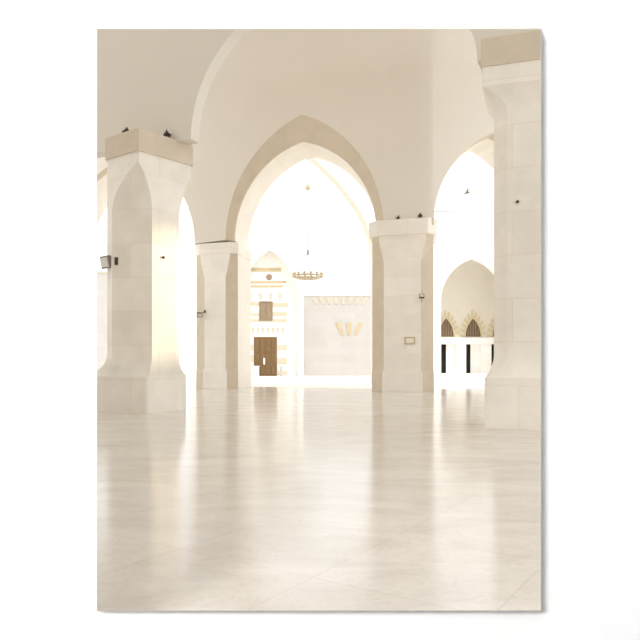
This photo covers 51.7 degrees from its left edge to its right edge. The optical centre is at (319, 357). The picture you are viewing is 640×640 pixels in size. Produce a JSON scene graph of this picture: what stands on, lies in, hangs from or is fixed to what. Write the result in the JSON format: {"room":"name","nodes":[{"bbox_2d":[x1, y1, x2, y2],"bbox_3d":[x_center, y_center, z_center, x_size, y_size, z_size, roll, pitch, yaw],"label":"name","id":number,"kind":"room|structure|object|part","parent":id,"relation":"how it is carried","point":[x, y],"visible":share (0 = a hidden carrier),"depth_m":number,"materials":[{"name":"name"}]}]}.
{"room":"mosque","nodes":[
{"label":"mosque","id":0,"kind":"room"},
{"bbox_2d":[97,271,106,370],"bbox_3d":[-20.625,-2.854,55.400,8.750,8.708,0.960,0,0,0],"label":"wall","id":1,"kind":"structure","parent":0,"point":[101,275],"depth_m":55.00,"materials":[{"name":"white stone"}]},
{"bbox_2d":[97,59,493,244],"bbox_3d":[-2.822,-6.500,33.328,35.183,16.000,6.182,0,0,11],"label":"wall","id":2,"kind":"structure","parent":0,"point":[409,123],"depth_m":29.53,"materials":[{"name":"paint"}]},
{"bbox_2d":[97,167,195,244],"bbox_3d":[-9.607,-7.910,34.970,8.213,4.620,2.761,0,0,18],"label":"pointed arch","id":3,"kind":"object","parent":2,"relation":"attached to","point":[102,176],"visible":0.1,"depth_m":35.81,"materials":[{"name":"beige stone"}]},
{"bbox_2d":[226,114,382,248],"bbox_3d":[-0.644,-8.500,31.995,8.263,5.600,2.761,0,0,18],"label":"pointed arch","id":4,"kind":"object","parent":2,"relation":"attached to","point":[303,137],"visible":0.93,"depth_m":31.43,"materials":[{"name":"beige stone"}]},
{"bbox_2d":[444,133,493,177],"bbox_3d":[7.411,-7.900,30.464,5.600,4.200,2.300,0,0,-13],"label":"pointed arch","id":5,"kind":"object","parent":2,"relation":"attached to","point":[483,148],"visible":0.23,"depth_m":30.72,"materials":[{"name":"beige stone"}]},
{"bbox_2d":[97,386,540,609],"bbox_3d":[-1.252,1.575,21.645,36.504,0.150,36.129,0,0,0],"label":"floor","id":6,"kind":"structure","parent":0,"point":[249,498],"depth_m":6.67,"materials":[{"name":"stone"}]},
{"bbox_2d":[97,128,192,413],"bbox_3d":[-5.130,-2.300,18.748,2.198,7.600,2.443,0,0,38],"label":"stone pillar","id":7,"kind":"structure","parent":6,"relation":"on","point":[149,173],"depth_m":17.92,"materials":[{"name":"stone"}]},
{"bbox_2d":[99,255,117,268],"bbox_3d":[-5.761,-2.636,18.108,0.683,0.355,0.252,0,0,40],"label":"floodlight","id":8,"kind":"object","parent":7,"relation":"attached to","point":[105,261],"visible":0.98,"depth_m":18.05,"materials":[{"name":"grey metal"}]},
{"bbox_3d":[-5.530,-2.631,17.940,0.095,0.206,0.063,0,0,0],"label":"mounting plate","id":9,"kind":"part","parent":8,"relation":"part of","materials":[{"name":"metal"}]},
{"bbox_2d":[163,129,171,137],"bbox_3d":[-4.236,-6.225,18.309,0.251,0.250,0.206,0,0,11],"label":"spotlight","id":10,"kind":"object","parent":7,"relation":"on","point":[167,133],"visible":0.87,"depth_m":18.26,"materials":[{"name":"metal"}]},
{"bbox_2d":[196,242,251,388],"bbox_3d":[-4.882,-2.040,33.430,2.297,7.080,3.220,0,0,9],"label":"pier","id":11,"kind":"object","parent":6,"relation":"on","point":[223,268],"visible":0.99,"depth_m":32.07,"materials":[{"name":"stone"}]},
{"bbox_2d":[197,310,205,316],"bbox_3d":[-5.753,-2.151,31.990,0.482,0.364,0.234,0,0,-28],"label":"floodlight","id":12,"kind":"object","parent":11,"relation":"attached to","point":[199,314],"visible":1,"depth_m":31.91,"materials":[{"name":"metal"}]},
{"bbox_2d":[369,217,436,391],"bbox_3d":[3.845,-2.310,30.541,3.037,7.620,3.574,0,0,9],"label":"pier","id":13,"kind":"object","parent":6,"relation":"on","point":[402,249],"visible":0.98,"depth_m":29.10,"materials":[{"name":"stone"}]},
{"bbox_2d":[404,337,414,343],"bbox_3d":[3.942,-0.762,28.992,0.474,0.321,0.049,0,0,18],"label":"wall plaque","id":14,"kind":"object","parent":13,"relation":"attached to","point":[407,340],"visible":1,"depth_m":28.99,"materials":[{"name":"stone"}]},
{"bbox_3d":[3.944,-0.762,29.007,0.389,0.241,0.020,0,0,18],"label":"panel","id":15,"kind":"part","parent":14,"relation":"part of","materials":[{"name":"stone"}]},
{"bbox_2d":[481,30,540,430],"bbox_3d":[4.558,-2.635,14.520,1.853,8.270,1.784,0,0,18],"label":"stone pillar","id":16,"kind":"structure","parent":6,"relation":"on","point":[510,63],"depth_m":13.88,"materials":[{"name":"stone"}]},
{"bbox_2d":[97,29,540,157],"bbox_3d":[0.110,-9.880,16.923,31.062,7.640,0.400,0,0,23],"label":"wall","id":17,"kind":"structure","parent":0,"point":[152,80],"depth_m":18.65,"materials":[{"name":"paint"}]},
{"bbox_2d":[0,0,639,639],"bbox_3d":[0.000,-14.500,3.500,60.000,32.000,0.100,0,0,0],"label":"wall","id":18,"kind":"structure","parent":0,"point":[590,49],"depth_m":3.45,"materials":[{"name":"white paint"}]},
{"bbox_2d":[97,28,540,610],"bbox_3d":[-0.006,-0.201,3.405,2.324,3.046,0.090,0,0,0],"label":"trim","id":19,"kind":"structure","parent":18,"relation":"attached to","point":[97,28],"depth_m":3.38,"materials":[{"name":"beige"}]},
{"bbox_2d":[182,369,486,388],"bbox_3d":[0.000,1.575,55.000,120.000,0.150,70.000,0,0,0],"label":"floor","id":20,"kind":"structure","parent":0,"point":[443,381],"depth_m":42.13,"materials":[{"name":"white stone"}]},
{"bbox_2d":[189,200,302,375],"bbox_3d":[-6.100,-5.750,54.925,9.467,14.500,1.350,0,0,0],"label":"wall","id":21,"kind":"structure","parent":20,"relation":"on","point":[275,239],"depth_m":54.98,"materials":[{"name":"white paint"}]},
{"bbox_3d":[-4.550,-0.127,55.060,1.920,3.253,0.080,0,0,0],"label":"door","id":22,"kind":"part","parent":21,"relation":"part of","materials":[{"name":"brown wood"}]},
{"bbox_3d":[-4.167,-7.167,54.325,5.600,4.667,0.150,0,0,0],"label":"arch moulding","id":23,"kind":"part","parent":21,"relation":"part of","materials":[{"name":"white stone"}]},
{"bbox_2d":[251,366,258,375],"bbox_3d":[-5.416,1.073,53.900,0.916,0.854,0.700,0,0,0],"label":"stone block","id":24,"kind":"object","parent":20,"relation":"on","point":[254,369],"visible":0.61,"depth_m":53.60,"materials":[{"name":"white stone"}]},
{"bbox_2d":[280,366,282,375],"bbox_3d":[-3.150,1.060,54.000,0.278,0.880,0.278,0,0,0],"label":"bollard","id":25,"kind":"object","parent":20,"relation":"on","point":[281,367],"visible":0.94,"depth_m":53.91,"materials":[{"name":"white"}]},
{"bbox_2d":[308,157,371,383],"bbox_3d":[-0.679,-5.125,37.000,8.952,13.250,0.616,0,0,-23],"label":"arch","id":26,"kind":"object","parent":20,"relation":"on","point":[323,166],"visible":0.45,"depth_m":37.88,"materials":[{"name":"paint"}]},
{"bbox_2d":[292,159,323,279],"bbox_3d":[-0.679,-7.869,37.000,1.774,6.863,1.736,0,0,0],"label":"chandelier","id":27,"kind":"object","parent":26,"relation":"hanging from","point":[296,276],"visible":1,"depth_m":36.95,"materials":[{"name":"gold metal"}]},
{"bbox_3d":[-0.679,-8.621,37.000,0.059,5.358,0.059,0,0,0],"label":"rod","id":28,"kind":"part","parent":27,"relation":"part of","materials":[{"name":"grey"}]},
{"bbox_2d":[434,166,493,374],"bbox_3d":[17.500,-8.000,63.100,15.909,19.000,6.200,0,0,0],"label":"wall","id":29,"kind":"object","parent":20,"relation":"on","point":[464,245],"visible":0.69,"depth_m":60.01,"materials":[{"name":"white paint"}]},
{"bbox_3d":[12.107,0.073,64.500,0.708,2.822,0.100,0,0,0],"label":"doorway","id":30,"kind":"part","parent":29,"relation":"part of","materials":[{"name":"black wood"}]},
{"bbox_3d":[12.742,0.073,64.375,0.892,2.822,0.150,0,0,0],"label":"panel","id":31,"kind":"part","parent":29,"relation":"part of","materials":[{"name":"white stone"}]},
{"bbox_3d":[14.507,0.073,64.500,0.659,2.822,0.100,0,0,0],"label":"doorway","id":32,"kind":"part","parent":29,"relation":"part of","materials":[{"name":"black wood"}]},
{"bbox_3d":[15.118,0.073,64.375,0.892,2.822,0.150,0,0,0],"label":"panel","id":33,"kind":"part","parent":29,"relation":"part of","materials":[{"name":"white stone"}]},
{"bbox_3d":[16.921,0.073,64.500,0.582,2.822,0.100,0,0,0],"label":"doorway","id":34,"kind":"part","parent":29,"relation":"part of","materials":[{"name":"black wood"}]},
{"bbox_2d":[303,293,370,375],"bbox_3d":[3.723,-1.967,56.000,10.245,6.934,0.900,0,0,0],"label":"wall","id":35,"kind":"structure","parent":0,"point":[336,326],"depth_m":55.60,"materials":[{"name":"white stone"}]},
{"bbox_2d":[208,29,478,92],"bbox_3d":[-0.023,-14.625,19.558,28.848,3.450,30.386,0,0,0],"label":"ceiling","id":36,"kind":"structure","parent":0,"point":[261,57],"depth_m":29.76,"materials":[{"name":"paint"}]}
]}

